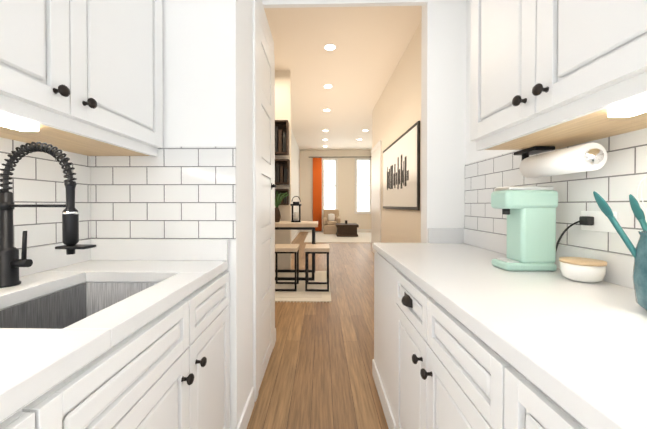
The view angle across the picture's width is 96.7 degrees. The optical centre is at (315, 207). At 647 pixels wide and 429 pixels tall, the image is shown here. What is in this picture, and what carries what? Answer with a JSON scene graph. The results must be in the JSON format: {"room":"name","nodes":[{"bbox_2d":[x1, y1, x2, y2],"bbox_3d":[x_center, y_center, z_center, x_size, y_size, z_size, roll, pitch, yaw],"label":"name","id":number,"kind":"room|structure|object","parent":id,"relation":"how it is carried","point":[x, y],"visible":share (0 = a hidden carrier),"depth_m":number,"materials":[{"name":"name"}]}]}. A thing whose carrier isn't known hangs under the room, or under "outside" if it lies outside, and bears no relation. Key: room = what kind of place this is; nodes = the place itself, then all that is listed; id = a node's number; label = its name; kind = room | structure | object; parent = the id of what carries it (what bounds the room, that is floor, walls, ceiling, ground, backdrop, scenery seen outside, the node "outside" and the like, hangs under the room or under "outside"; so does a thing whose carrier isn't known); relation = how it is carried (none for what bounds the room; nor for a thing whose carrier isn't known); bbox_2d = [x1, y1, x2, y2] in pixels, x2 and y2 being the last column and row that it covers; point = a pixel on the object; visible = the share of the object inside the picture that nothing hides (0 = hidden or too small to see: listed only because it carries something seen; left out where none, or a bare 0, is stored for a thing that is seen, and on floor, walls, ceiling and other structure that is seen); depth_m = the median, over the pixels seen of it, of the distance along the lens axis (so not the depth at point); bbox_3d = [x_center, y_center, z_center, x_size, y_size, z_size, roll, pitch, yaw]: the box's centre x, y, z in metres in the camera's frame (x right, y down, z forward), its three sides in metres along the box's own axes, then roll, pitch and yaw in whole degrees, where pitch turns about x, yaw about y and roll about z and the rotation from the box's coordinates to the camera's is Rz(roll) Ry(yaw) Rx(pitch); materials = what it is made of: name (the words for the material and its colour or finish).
{"room":"kitchen","nodes":[
{"label":"kitchen","id":0,"kind":"room"},
{"bbox_2d":[19,239,91,274],"bbox_3d":[-1.096,0.208,0.395,0.020,0.100,1.976,0,0,1],"label":"backsplash","id":1,"kind":"structure","parent":0,"relation":"attached to","point":[45,257],"depth_m":1.17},
{"bbox_2d":[92,239,227,258],"bbox_3d":[-0.739,0.200,1.365,0.650,0.100,0.020,0,0,1],"label":"backsplash","id":2,"kind":"structure","parent":0,"relation":"attached to","point":[105,248],"depth_m":1.36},
{"bbox_2d":[90,0,273,428],"bbox_3d":[-0.721,-0.124,1.941,0.710,2.580,1.111,0,0,1],"label":"wall block","id":3,"kind":"object","parent":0,"point":[207,46],"visible":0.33,"depth_m":1.38,"materials":[{"name":"white paint"}]},
{"bbox_2d":[91,146,235,238],"bbox_3d":[-0.729,-0.070,1.381,0.701,0.440,0.008,0,0,1],"label":"wall tile","id":4,"kind":"structure","parent":3,"relation":"attached to","point":[178,193],"depth_m":1.38,"materials":[{"name":"white tile"}]},
{"bbox_2d":[275,71,290,269],"bbox_3d":[-1.841,-0.662,5.278,2.800,3.600,0.120,0,0,1],"label":"wall","id":5,"kind":"structure","parent":0,"point":[282,95],"depth_m":5.18,"materials":[{"name":"beige paint"}]},
{"bbox_2d":[275,120,289,204],"bbox_3d":[-0.850,-0.780,5.104,0.790,1.480,0.179,0,0,1],"label":"bookshelf","id":6,"kind":"object","parent":5,"relation":"attached to","point":[282,171],"visible":0.52,"depth_m":5.04,"materials":[{"name":"brown wood"}]},
{"bbox_2d":[291,129,299,237],"bbox_3d":[-0.817,-0.692,9.006,0.120,3.600,7.380,0,0,1],"label":"wall","id":7,"kind":"structure","parent":0,"point":[295,170],"depth_m":10.20,"materials":[{"name":"white paint"}]},
{"bbox_2d":[291,230,299,242],"bbox_3d":[-0.748,1.043,9.018,0.017,0.130,7.380,0,0,1],"label":"baseboard","id":8,"kind":"structure","parent":7,"relation":"attached to","point":[298,231],"depth_m":10.43,"materials":[{"name":"white wood"}]},
{"bbox_2d":[247,232,388,428],"bbox_3d":[0.073,1.158,5.890,6.800,0.050,14.400,0,0,1],"label":"floor","id":9,"kind":"structure","parent":0,"point":[318,374],"depth_m":2.24,"materials":[{"name":"brown wood"}]},
{"bbox_2d":[0,339,123,428],"bbox_3d":[-0.776,0.742,0.006,0.677,0.880,1.205,0,0,1],"label":"base cabinet","id":10,"kind":"object","parent":9,"relation":"on","point":[88,395],"depth_m":0.53,"materials":[{"name":"white wood"}]},
{"bbox_2d":[32,267,229,428],"bbox_3d":[-0.748,0.731,1.259,0.677,0.880,0.241,0,0,1],"label":"base cabinet","id":11,"kind":"object","parent":9,"relation":"on","point":[202,319],"depth_m":1.10,"materials":[{"name":"white wood"}]},
{"bbox_2d":[0,259,227,410],"bbox_3d":[-0.771,0.278,0.388,0.670,0.040,1.976,0,0,1],"label":"countertop","id":12,"kind":"structure","parent":11,"relation":"on","point":[30,358],"depth_m":0.71,"materials":[{"name":"white stone"}]},
{"bbox_2d":[0,142,95,287],"bbox_3d":[-0.881,0.020,0.931,0.313,0.465,0.068,0,0,1],"label":"faucet","id":13,"kind":"object","parent":12,"relation":"on","point":[11,262],"visible":1,"depth_m":0.92,"materials":[{"name":"black metal"}]},
{"bbox_2d":[0,282,156,328],"bbox_3d":[-0.718,0.405,0.870,0.365,0.219,0.500,0,0,1],"label":"sink","id":14,"kind":"object","parent":12,"relation":"in","point":[62,309],"visible":0.06,"depth_m":1.04,"materials":[{"name":"metal"}]},
{"bbox_2d":[124,339,187,428],"bbox_3d":[-0.717,0.854,0.874,0.395,0.640,0.530,0,0,1],"label":"base cabinet","id":15,"kind":"object","parent":9,"relation":"on","point":[156,356],"depth_m":0.76,"materials":[{"name":"white wood"}]},
{"bbox_2d":[236,387,253,428],"bbox_3d":[-0.368,1.114,1.536,0.014,0.110,0.324,0,0,1],"label":"baseboard","id":16,"kind":"structure","parent":9,"relation":"on","point":[245,415],"depth_m":1.54,"materials":[{"name":"white wood"}]},
{"bbox_2d":[275,271,330,302],"bbox_3d":[-0.822,1.140,4.330,2.080,0.011,1.670,0,0,1],"label":"dining rug","id":17,"kind":"object","parent":9,"relation":"on","point":[300,294],"visible":0.23,"depth_m":3.94,"materials":[{"name":"beige fabric"}]},
{"bbox_2d":[275,244,298,290],"bbox_3d":[-0.418,0.842,4.088,0.360,0.588,0.420,0,0,1],"label":"stool","id":18,"kind":"object","parent":17,"relation":"on","point":[286,248],"visible":0.85,"depth_m":3.94,"materials":[{"name":"black"}]},
{"bbox_2d":[275,221,317,280],"bbox_3d":[-0.828,0.686,4.751,1.750,0.888,0.650,0,0,1],"label":"dining table","id":19,"kind":"object","parent":17,"relation":"on","point":[290,225],"visible":0.44,"depth_m":4.45,"materials":[{"name":"brown wood"}]},
{"bbox_2d":[275,192,301,221],"bbox_3d":[-0.526,-0.007,4.742,0.597,0.498,0.400,0,0,1],"label":"decor","id":20,"kind":"object","parent":19,"relation":"on","point":[277,212],"visible":0.81,"depth_m":4.71,"materials":[{"name":"black metal"}]},
{"bbox_2d":[305,244,329,291],"bbox_3d":[0.032,0.842,4.078,0.340,0.588,0.420,0,0,1],"label":"stool","id":21,"kind":"object","parent":17,"relation":"on","point":[317,248],"visible":1,"depth_m":3.89,"materials":[{"name":"black"}]},
{"bbox_2d":[304,232,370,242],"bbox_3d":[1.033,1.087,10.769,2.700,0.011,3.470,0,0,1],"label":"living room rug","id":22,"kind":"object","parent":9,"relation":"on","point":[363,237],"visible":0.62,"depth_m":10.05,"materials":[{"name":"beige fabric"}]},
{"bbox_2d":[323,209,339,233],"bbox_3d":[0.679,0.578,11.913,0.700,0.988,0.780,0,0,1],"label":"armchair","id":23,"kind":"object","parent":22,"relation":"on","point":[331,218],"visible":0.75,"depth_m":11.58,"materials":[{"name":"beige fabric"}]},
{"bbox_2d":[335,220,358,236],"bbox_3d":[1.203,0.785,10.963,0.810,0.588,0.840,0,0,1],"label":"coffee table","id":24,"kind":"object","parent":22,"relation":"on","point":[346,229],"visible":1,"depth_m":10.59,"materials":[{"name":"brown wood"}]},
{"bbox_2d":[372,248,391,428],"bbox_3d":[0.709,0.728,1.660,0.637,0.880,0.674,0,0,1],"label":"end panel","id":25,"kind":"object","parent":9,"relation":"on","point":[382,361],"depth_m":1.70,"materials":[{"name":"white wood"}]},
{"bbox_2d":[392,264,479,428],"bbox_3d":[0.693,0.734,0.942,0.637,0.880,0.878,0,0,1],"label":"base cabinet","id":26,"kind":"object","parent":9,"relation":"on","point":[468,334],"depth_m":0.97,"materials":[{"name":"white wood"}]},
{"bbox_2d":[373,244,646,428],"bbox_3d":[0.688,0.276,0.680,0.635,0.040,2.626,0,0,1],"label":"countertop","id":27,"kind":"structure","parent":26,"relation":"on","point":[586,343],"depth_m":0.65,"materials":[{"name":"white stone"}]},
{"bbox_2d":[491,186,557,270],"bbox_3d":[0.853,0.083,1.180,0.204,0.336,0.119,0,0,1],"label":"coffee maker","id":28,"kind":"object","parent":27,"relation":"on","point":[529,212],"visible":1,"depth_m":1.13,"materials":[{"name":"green plastic"}]},
{"bbox_2d":[559,257,606,282],"bbox_3d":[0.925,0.216,0.997,0.122,0.072,0.122,0,0,1],"label":"ceramic bowl","id":29,"kind":"object","parent":27,"relation":"on","point":[584,270],"visible":1,"depth_m":0.96,"materials":[{"name":"white ceramic"}]},
{"bbox_2d":[593,175,646,310],"bbox_3d":[0.828,0.085,0.680,0.206,0.340,0.194,0,0,1],"label":"utensil crock","id":30,"kind":"object","parent":27,"relation":"on","point":[639,252],"visible":1,"depth_m":0.71,"materials":[{"name":"teal ceramic"}]},
{"bbox_2d":[472,336,599,428],"bbox_3d":[0.680,0.739,0.356,0.637,0.880,0.526,0,0,1],"label":"base cabinet","id":31,"kind":"object","parent":9,"relation":"on","point":[504,396],"depth_m":0.55,"materials":[{"name":"white wood"}]},
{"bbox_2d":[300,150,370,228],"bbox_3d":[0.228,-0.723,12.733,6.800,3.600,0.120,0,0,1],"label":"wall","id":32,"kind":"structure","parent":0,"point":[346,183],"depth_m":12.65,"materials":[{"name":"beige paint"}]},
{"bbox_2d":[312,157,321,230],"bbox_3d":[0.092,-0.566,12.557,0.390,3.190,0.052,0,0,1],"label":"curtain","id":33,"kind":"object","parent":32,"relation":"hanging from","point":[317,189],"depth_m":12.54,"materials":[{"name":"orange fabric"}]},
{"bbox_2d":[322,158,337,213],"bbox_3d":[0.640,-0.947,12.631,0.690,2.450,0.059,0,0,1],"label":"window","id":34,"kind":"structure","parent":32,"relation":"in","point":[329,183],"depth_m":12.65,"materials":[{"name":"white glass"}]},
{"bbox_2d":[300,229,370,231],"bbox_3d":[0.966,1.013,12.664,3.220,0.130,0.014,0,0,1],"label":"baseboard","id":35,"kind":"structure","parent":32,"relation":"attached to","point":[358,230],"depth_m":12.64,"materials":[{"name":"white"}]},
{"bbox_2d":[355,158,370,213],"bbox_3d":[2.115,-0.947,12.598,0.740,2.450,0.059,0,0,1],"label":"window","id":36,"kind":"structure","parent":32,"relation":"in","point":[362,185],"depth_m":12.62,"materials":[{"name":"white glass"}]},
{"bbox_2d":[264,6,421,149],"bbox_3d":[0.111,-2.505,7.525,6.800,0.050,11.070,0,0,1],"label":"ceiling","id":37,"kind":"structure","parent":0,"point":[356,67],"depth_m":4.88,"materials":[{"name":"white paint"}]},
{"bbox_2d":[323,84,332,87],"bbox_3d":[0.263,-2.463,5.856,0.199,0.006,0.199,0,1,-38],"label":"recessed light","id":38,"kind":"object","parent":37,"relation":"in","point":[327,85],"depth_m":5.85,"materials":[{"name":"white"}]},
{"bbox_2d":[324,44,336,50],"bbox_3d":[0.230,-2.451,4.406,0.199,0.006,0.199,0,1,-38],"label":"recessed light","id":39,"kind":"object","parent":37,"relation":"in","point":[329,47],"depth_m":4.40,"materials":[{"name":"white"}]},
{"bbox_2d":[262,0,466,242],"bbox_3d":[0.142,-0.635,2.062,2.670,3.600,0.121,0,0,1],"label":"wall","id":40,"kind":"structure","parent":0,"point":[443,102],"depth_m":1.99,"materials":[{"name":"white paint"}]},
{"bbox_2d":[253,0,275,401],"bbox_3d":[-0.340,-0.053,2.068,0.069,2.435,0.710,0,0,1],"label":"door","id":41,"kind":"structure","parent":40,"relation":"attached to","point":[264,186],"depth_m":1.95,"materials":[{"name":"white wood"}]},
{"bbox_2d":[372,21,421,242],"bbox_3d":[1.478,-0.657,4.768,0.120,3.600,5.350,0,0,1],"label":"wall","id":42,"kind":"structure","parent":0,"point":[396,113],"depth_m":4.72,"materials":[{"name":"beige paint"}]},
{"bbox_2d":[371,140,380,252],"bbox_3d":[1.448,-0.175,6.873,0.034,2.600,1.150,0,0,1],"label":"door frame","id":43,"kind":"structure","parent":42,"relation":"attached to","point":[376,193],"depth_m":6.76,"materials":[{"name":"white"}]},
{"bbox_2d":[383,121,419,209],"bbox_3d":[1.404,-0.564,4.921,0.032,1.190,2.210,0,0,1],"label":"framed art","id":44,"kind":"object","parent":42,"relation":"attached to","point":[401,171],"visible":1,"depth_m":4.49,"materials":[{"name":"beige paper"}]},
{"bbox_2d":[466,0,514,163],"bbox_3d":[1.063,-0.681,0.316,0.120,3.720,3.330,0,0,1],"label":"wall","id":45,"kind":"structure","parent":0,"point":[473,154],"depth_m":1.94,"materials":[{"name":"white paint"}]},
{"bbox_2d":[460,228,633,287],"bbox_3d":[0.996,0.206,0.673,0.020,0.100,2.626,0,0,1],"label":"backsplash","id":46,"kind":"structure","parent":45,"relation":"attached to","point":[619,268],"depth_m":1.08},
{"bbox_2d":[464,128,646,255],"bbox_3d":[0.999,-0.061,0.322,0.008,0.440,3.329,0,0,1],"label":"wall tile","id":47,"kind":"structure","parent":45,"relation":"attached to","point":[616,178],"depth_m":1.09,"materials":[{"name":"white tile"}]},
{"bbox_2d":[579,211,617,232],"bbox_3d":[0.995,0.049,1.024,0.032,0.072,0.130,0,0,1],"label":"electrical outlet","id":48,"kind":"object","parent":47,"relation":"attached to","point":[596,221],"visible":0.92,"depth_m":1.03,"materials":[{"name":"white plastic"}]},
{"bbox_2d":[556,220,582,250],"bbox_3d":[0.967,0.145,1.118,0.034,0.198,0.131,0,0,1],"label":"cord","id":49,"kind":"object","parent":48,"relation":"attached to","point":[562,234],"visible":0.56,"depth_m":1.10,"materials":[{"name":"black plastic"}]},
{"bbox_2d":[470,0,646,150],"bbox_3d":[0.829,-0.764,0.810,0.361,1.022,0.812,0,0,1],"label":"upper cabinet","id":50,"kind":"object","parent":45,"relation":"attached to","point":[558,74],"depth_m":0.82,"materials":[{"name":"white wood"}]},
{"bbox_2d":[514,142,606,178],"bbox_3d":[0.911,-0.182,1.093,0.092,0.121,0.351,0,0,1],"label":"paper towel holder","id":51,"kind":"object","parent":50,"relation":"attached to","point":[592,156],"visible":1,"depth_m":1.02,"materials":[{"name":"black metal"},{"name":"white paper"}]},
{"bbox_2d":[642,0,646,83],"bbox_3d":[0.817,-0.760,0.278,0.361,1.022,0.499,0,0,1],"label":"upper cabinet","id":52,"kind":"object","parent":45,"relation":"attached to","point":[644,2],"depth_m":0.56,"materials":[{"name":"white wood"}]},
{"bbox_3d":[-1.166,-0.683,0.601,0.120,3.720,3.800,0,0,1],"label":"wall","id":53,"kind":"structure","parent":0,"visible":0},
{"bbox_2d":[0,137,90,248],"bbox_3d":[-1.115,-0.059,0.045,0.008,0.440,2.680,0,0,1],"label":"wall tile","id":54,"kind":"structure","parent":53,"relation":"attached to","point":[38,177],"depth_m":1.15,"materials":[{"name":"white tile"}]},
{"bbox_2d":[0,0,162,155],"bbox_3d":[-0.916,-0.764,0.832,0.360,1.022,1.078,0,0,1],"label":"upper cabinet","id":55,"kind":"object","parent":53,"relation":"attached to","point":[83,77],"depth_m":0.95,"materials":[{"name":"white wood"}]}
]}

